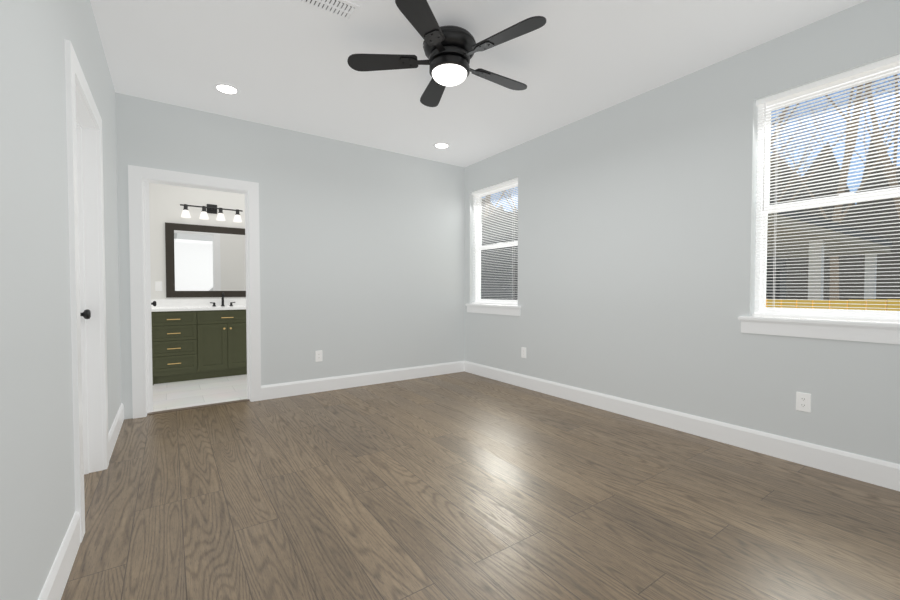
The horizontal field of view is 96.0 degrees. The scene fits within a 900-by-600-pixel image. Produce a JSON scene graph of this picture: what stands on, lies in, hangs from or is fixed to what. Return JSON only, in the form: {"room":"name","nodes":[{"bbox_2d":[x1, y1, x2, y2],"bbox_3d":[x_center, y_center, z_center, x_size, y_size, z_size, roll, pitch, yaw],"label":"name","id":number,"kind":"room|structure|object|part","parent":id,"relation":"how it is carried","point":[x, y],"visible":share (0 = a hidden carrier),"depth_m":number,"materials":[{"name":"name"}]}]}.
{"room":"empty bedroom","nodes":[
{"label":"empty bedroom","id":0,"kind":"room"},
{"bbox_2d":[0,0,120,599],"bbox_3d":[-1.512,-0.305,1.439,0.150,2.720,4.840,-1,2,-35],"label":"wall","id":1,"kind":"structure","parent":0,"point":[37,492],"depth_m":1.31,"materials":[{"name":"grey paint"}]},
{"bbox_2d":[38,511,80,599],"bbox_3d":[-0.878,1.002,0.700,0.015,0.142,2.550,-1,2,-35],"label":"baseboard","id":2,"kind":"structure","parent":1,"relation":"attached to","point":[53,588],"depth_m":1.48,"materials":[{"name":"white wood"}]},
{"bbox_2d":[65,39,108,541],"bbox_3d":[-1.935,-0.029,2.072,0.168,2.136,0.962,-1,2,-35],"label":"door","id":3,"kind":"structure","parent":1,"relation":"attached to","point":[87,262],"depth_m":2.38,"materials":[{"name":"white wood"}]},
{"bbox_2d":[108,403,123,460],"bbox_3d":[-2.449,0.947,2.968,0.015,0.142,1.070,-1,2,-35],"label":"baseboard","id":4,"kind":"structure","parent":1,"relation":"attached to","point":[113,434],"depth_m":2.93,"materials":[{"name":"white wood"}]},
{"bbox_2d":[148,182,245,298],"bbox_3d":[-2.975,-0.408,5.631,2.220,2.720,0.120,-1,2,-35],"label":"wall","id":5,"kind":"structure","parent":0,"point":[165,201],"depth_m":5.17,"materials":[{"name":"white paint"}]},
{"bbox_2d":[155,281,161,290],"bbox_3d":[-3.657,-0.174,5.085,0.072,0.116,0.011,-1,2,-35],"label":"light switch","id":6,"kind":"object","parent":5,"relation":"attached to","point":[158,285],"visible":1,"depth_m":5.08,"materials":[{"name":"white plastic"}]},
{"bbox_2d":[151,300,245,307],"bbox_3d":[-3.110,0.032,5.461,1.554,0.100,0.020,-1,2,-35],"label":"backsplash","id":7,"kind":"structure","parent":5,"relation":"attached to","point":[159,303],"depth_m":5.25,"materials":[{"name":"white stone"}]},
{"bbox_2d":[165,222,245,297],"bbox_3d":[-3.072,-0.511,5.470,1.260,0.945,0.030,-1,2,-35],"label":"mirror","id":8,"kind":"object","parent":5,"relation":"attached to","point":[205,261],"visible":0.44,"depth_m":5.35,"materials":[{"name":"grey mirror"}]},
{"bbox_2d":[180,204,242,221],"bbox_3d":[-3.135,-1.165,5.344,0.710,0.212,0.140,-1,2,-35],"label":"sconce","id":9,"kind":"object","parent":5,"relation":"attached to","point":[211,208],"visible":1,"depth_m":5.35,"materials":[{"name":"black"}]},
{"bbox_2d":[152,374,246,411],"bbox_3d":[-2.494,1.011,4.867,2.340,0.080,1.980,-1,2,-35],"label":"floor","id":10,"kind":"structure","parent":0,"point":[177,395],"depth_m":4.31,"materials":[{"name":"white tile"}]},
{"bbox_2d":[151,308,246,384],"bbox_3d":[-2.947,0.540,5.237,1.530,0.845,0.594,-1,2,-35],"label":"bathroom vanity","id":11,"kind":"object","parent":10,"relation":"on","point":[194,339],"depth_m":4.87,"materials":[{"name":"green wood"}]},
{"bbox_2d":[151,308,170,311],"bbox_3d":[-2.952,0.102,5.233,1.554,0.030,0.578,-1,2,-35],"label":"countertop","id":12,"kind":"structure","parent":11,"relation":"on","point":[152,309],"depth_m":4.66,"materials":[{"name":"white stone"}]},
{"bbox_2d":[209,292,235,306],"bbox_3d":[-3.011,-0.009,5.377,0.302,0.184,0.160,-1,2,-35],"label":"faucet","id":13,"kind":"object","parent":12,"relation":"on","point":[223,302],"depth_m":5.45,"materials":[{"name":"black metal"}]},
{"bbox_2d":[207,304,245,307],"bbox_3d":[-2.923,0.131,5.254,0.480,0.090,0.346,-1,2,-35],"label":"sink","id":14,"kind":"object","parent":12,"relation":"in","point":[208,305],"depth_m":5.33,"materials":[{"name":"white ceramic"}]},
{"bbox_2d":[115,92,464,418],"bbox_3d":[-1.316,-0.379,4.445,3.595,2.720,0.120,-1,2,-35],"label":"wall","id":15,"kind":"structure","parent":0,"point":[362,259],"depth_m":4.38,"materials":[{"name":"grey paint"}]},
{"bbox_2d":[145,182,155,411],"bbox_3d":[-2.912,-0.027,3.896,0.169,2.028,0.804,-1,2,-38],"label":"door","id":16,"kind":"structure","parent":15,"relation":"in","point":[149,303],"depth_m":3.58,"materials":[{"name":"white wood"}]},
{"bbox_3d":[-3.078,0.038,4.190,0.067,0.066,0.066,-1,2,-38],"label":"knob","id":17,"kind":"part","parent":16,"relation":"part of","materials":[{"name":"black metal"}]},
{"bbox_2d":[128,165,260,418],"bbox_3d":[-2.323,-0.070,3.758,1.002,2.136,0.161,-1,2,-35],"label":"door frame","id":18,"kind":"structure","parent":15,"relation":"attached to","point":[138,177],"depth_m":3.55,"materials":[{"name":"white wood"}]},
{"bbox_2d":[316,350,321,361],"bbox_3d":[-1.403,0.599,4.335,0.072,0.116,0.013,-1,2,-35],"label":"electrical outlet","id":19,"kind":"object","parent":15,"relation":"attached to","point":[318,355],"visible":1,"depth_m":4.33,"materials":[{"name":"white plastic"}]},
{"bbox_2d":[261,361,465,399],"bbox_3d":[-0.848,0.904,4.718,2.500,0.142,0.015,-1,2,-35],"label":"baseboard","id":20,"kind":"structure","parent":15,"relation":"attached to","point":[272,391],"depth_m":4.57,"materials":[{"name":"white wood"}]},
{"bbox_2d":[90,0,866,166],"bbox_3d":[-0.511,-1.760,3.265,3.915,0.100,6.760,-1,2,-35],"label":"ceiling","id":21,"kind":"structure","parent":0,"point":[283,64],"depth_m":2.85,"materials":[{"name":"white paint"}]},
{"bbox_2d":[213,83,239,94],"bbox_3d":[-1.808,-1.707,3.281,0.194,0.008,0.194,-1,2,-35],"label":"recessed light","id":22,"kind":"object","parent":21,"relation":"in","point":[226,88],"visible":1,"depth_m":3.28,"materials":[{"name":"white plastic"}]},
{"bbox_2d":[294,0,359,21],"bbox_3d":[-0.708,-1.681,2.291,0.360,0.012,0.160,-1,2,-35],"label":"ceiling vent","id":23,"kind":"object","parent":21,"relation":"in","point":[345,10],"visible":1,"depth_m":2.33,"materials":[{"name":"white metal"}]},
{"bbox_2d":[433,142,449,148],"bbox_3d":[-0.094,-1.738,4.565,0.194,0.008,0.194,-1,2,-35],"label":"recessed light","id":24,"kind":"object","parent":21,"relation":"in","point":[441,145],"visible":1,"depth_m":4.55,"materials":[{"name":"white"}]},
{"bbox_2d":[347,0,545,106],"bbox_3d":[0.042,-1.539,2.604,1.202,0.310,1.250,-1,2,-35],"label":"fan","id":25,"kind":"object","parent":21,"relation":"hanging from","point":[450,50],"visible":1,"depth_m":2.48,"materials":[{"name":"black metal"}]},
{"bbox_3d":[-0.003,-1.413,2.579,0.224,0.060,0.224,-1,2,-35],"label":"lamp shade","id":26,"kind":"part","parent":25,"relation":"part of","materials":[{"name":"white glass"}]},
{"bbox_2d":[61,371,899,599],"bbox_3d":[0.052,1.069,2.520,3.915,0.080,4.780,-1,2,-35],"label":"floor","id":27,"kind":"structure","parent":0,"point":[464,485],"depth_m":2.01,"materials":[{"name":"brown wood"}]},
{"bbox_2d":[147,399,249,414],"bbox_3d":[-2.321,0.994,3.782,0.810,0.008,0.060,-1,2,-35],"label":"threshold","id":28,"kind":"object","parent":27,"relation":"on","point":[192,407],"depth_m":3.76,"materials":[{"name":"brown"}]},
{"bbox_2d":[465,0,899,464],"bbox_3d":[1.575,-0.357,3.576,0.170,2.720,4.840,-1,2,-35],"label":"wall","id":29,"kind":"structure","parent":0,"point":[636,244],"depth_m":3.13,"materials":[{"name":"grey paint"}]},
{"bbox_2d":[465,304,520,315],"bbox_3d":[0.536,0.115,4.986,0.117,0.113,1.010,-1,2,-35],"label":"sill","id":30,"kind":"structure","parent":29,"relation":"attached to","point":[512,310],"depth_m":4.90,"materials":[{"name":"white wood"}]},
{"bbox_2d":[475,183,517,305],"bbox_3d":[0.617,-0.673,5.022,0.080,1.460,0.890,-1,2,-35],"label":"window","id":31,"kind":"structure","parent":29,"relation":"in","point":[488,299],"depth_m":5.21,"materials":[{"name":"white plastic"}]},
{"bbox_2d":[472,178,517,304],"bbox_3d":[0.548,-0.673,4.974,0.049,1.454,0.878,-1,2,-35],"label":"window blind","id":32,"kind":"object","parent":31,"relation":"attached to","point":[497,186],"visible":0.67,"depth_m":4.96,"materials":[{"name":"white plastic"}]},
{"bbox_2d":[521,347,525,357],"bbox_3d":[0.827,0.590,4.529,0.013,0.116,0.072,-1,2,-35],"label":"electrical outlet","id":33,"kind":"object","parent":29,"relation":"attached to","point":[523,353],"visible":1,"depth_m":4.53,"materials":[{"name":"white plastic"}]},
{"bbox_2d":[466,361,899,490],"bbox_3d":[1.499,0.932,3.555,0.015,0.142,4.600,-1,2,-35],"label":"baseboard","id":34,"kind":"structure","parent":29,"relation":"attached to","point":[882,473],"depth_m":2.87,"materials":[{"name":"white wood"}]},
{"bbox_2d":[796,392,810,412],"bbox_3d":[2.210,0.638,2.532,0.013,0.116,0.072,-1,2,-35],"label":"electrical outlet","id":35,"kind":"object","parent":29,"relation":"attached to","point":[803,401],"visible":1,"depth_m":2.53,"materials":[{"name":"white plastic"}]},
{"bbox_2d":[738,316,899,343],"bbox_3d":[2.318,0.178,2.413,0.117,0.113,1.010,-1,2,-35],"label":"sill","id":36,"kind":"structure","parent":29,"relation":"attached to","point":[871,331],"depth_m":2.43,"materials":[{"name":"white wood"}]},
{"bbox_2d":[754,63,899,321],"bbox_3d":[2.399,-0.610,2.450,0.080,1.460,0.890,-1,2,-35],"label":"window","id":37,"kind":"structure","parent":29,"relation":"in","point":[760,291],"depth_m":2.57,"materials":[{"name":"white plastic"}]},
{"bbox_2d":[752,55,899,321],"bbox_3d":[2.329,-0.610,2.402,0.049,1.454,0.878,-1,2,-35],"label":"window blind","id":38,"kind":"object","parent":37,"relation":"attached to","point":[844,77],"visible":0.79,"depth_m":2.45,"materials":[{"name":"white plastic"}]},
{"label":"outside","id":39,"kind":"structure","parent":0,"visible":0},
{"bbox_2d":[482,132,899,310],"bbox_3d":[17.934,-5.051,8.246,49.704,13.076,73.340,-1,2,-35],"label":"trees","id":40,"kind":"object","parent":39,"point":[793,271],"depth_m":28.60,"materials":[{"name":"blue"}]},
{"bbox_3d":[9.202,1.435,12.492,90.000,0.100,90.000,-1,2,-35],"label":"ground","id":41,"kind":"structure","parent":39,"visible":0},
{"bbox_2d":[484,190,505,216],"bbox_3d":[1.727,-6.501,23.645,7.063,15.237,6.277,-1,2,-35],"label":"tree","id":42,"kind":"object","parent":41,"relation":"on","point":[489,205],"depth_m":22.46,"materials":[{"name":"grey plant"}]},
{"bbox_2d":[481,201,892,305],"bbox_3d":[4.988,-0.451,11.900,8.350,3.700,9.900,-1,2,-35],"label":"house","id":43,"kind":"structure","parent":41,"relation":"on","point":[768,280],"depth_m":9.81,"materials":[{"name":"grey"}]},
{"bbox_2d":[770,104,814,181],"bbox_3d":[14.121,-6.349,19.662,7.547,15.126,10.886,-1,2,-35],"label":"tree","id":44,"kind":"object","parent":41,"relation":"on","point":[781,134],"depth_m":19.36,"materials":[{"name":"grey plant"}]},
{"bbox_2d":[771,95,843,201],"bbox_3d":[16.353,-8.178,25.248,9.765,18.503,11.333,-1,2,-35],"label":"tree","id":45,"kind":"object","parent":41,"relation":"on","point":[805,150],"depth_m":22.33,"materials":[{"name":"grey plant"}]},
{"bbox_2d":[771,80,891,201],"bbox_3d":[14.562,-7.639,19.243,7.626,17.738,8.388,-1,2,-35],"label":"tree","id":46,"kind":"object","parent":41,"relation":"on","point":[820,144],"depth_m":18.61,"materials":[{"name":"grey plant"}]},
{"bbox_2d":[764,299,899,322],"bbox_3d":[7.054,0.870,0.892,0.080,1.597,17.400,-1,2,-35],"label":"fence","id":47,"kind":"object","parent":41,"relation":"on","point":[812,303],"depth_m":4.59,"materials":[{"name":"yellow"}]},
{"bbox_2d":[771,80,899,299],"bbox_3d":[14.591,-6.970,15.996,6.990,16.537,8.245,-1,2,-35],"label":"tree","id":48,"kind":"object","parent":41,"relation":"on","point":[832,280],"depth_m":15.98,"materials":[{"name":"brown plant"}]},
{"bbox_2d":[829,74,899,218],"bbox_3d":[17.201,-6.304,14.321,9.151,15.294,7.130,-1,2,-35],"label":"tree","id":49,"kind":"object","parent":41,"relation":"on","point":[890,173],"depth_m":14.79,"materials":[{"name":"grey plant"}]}
]}

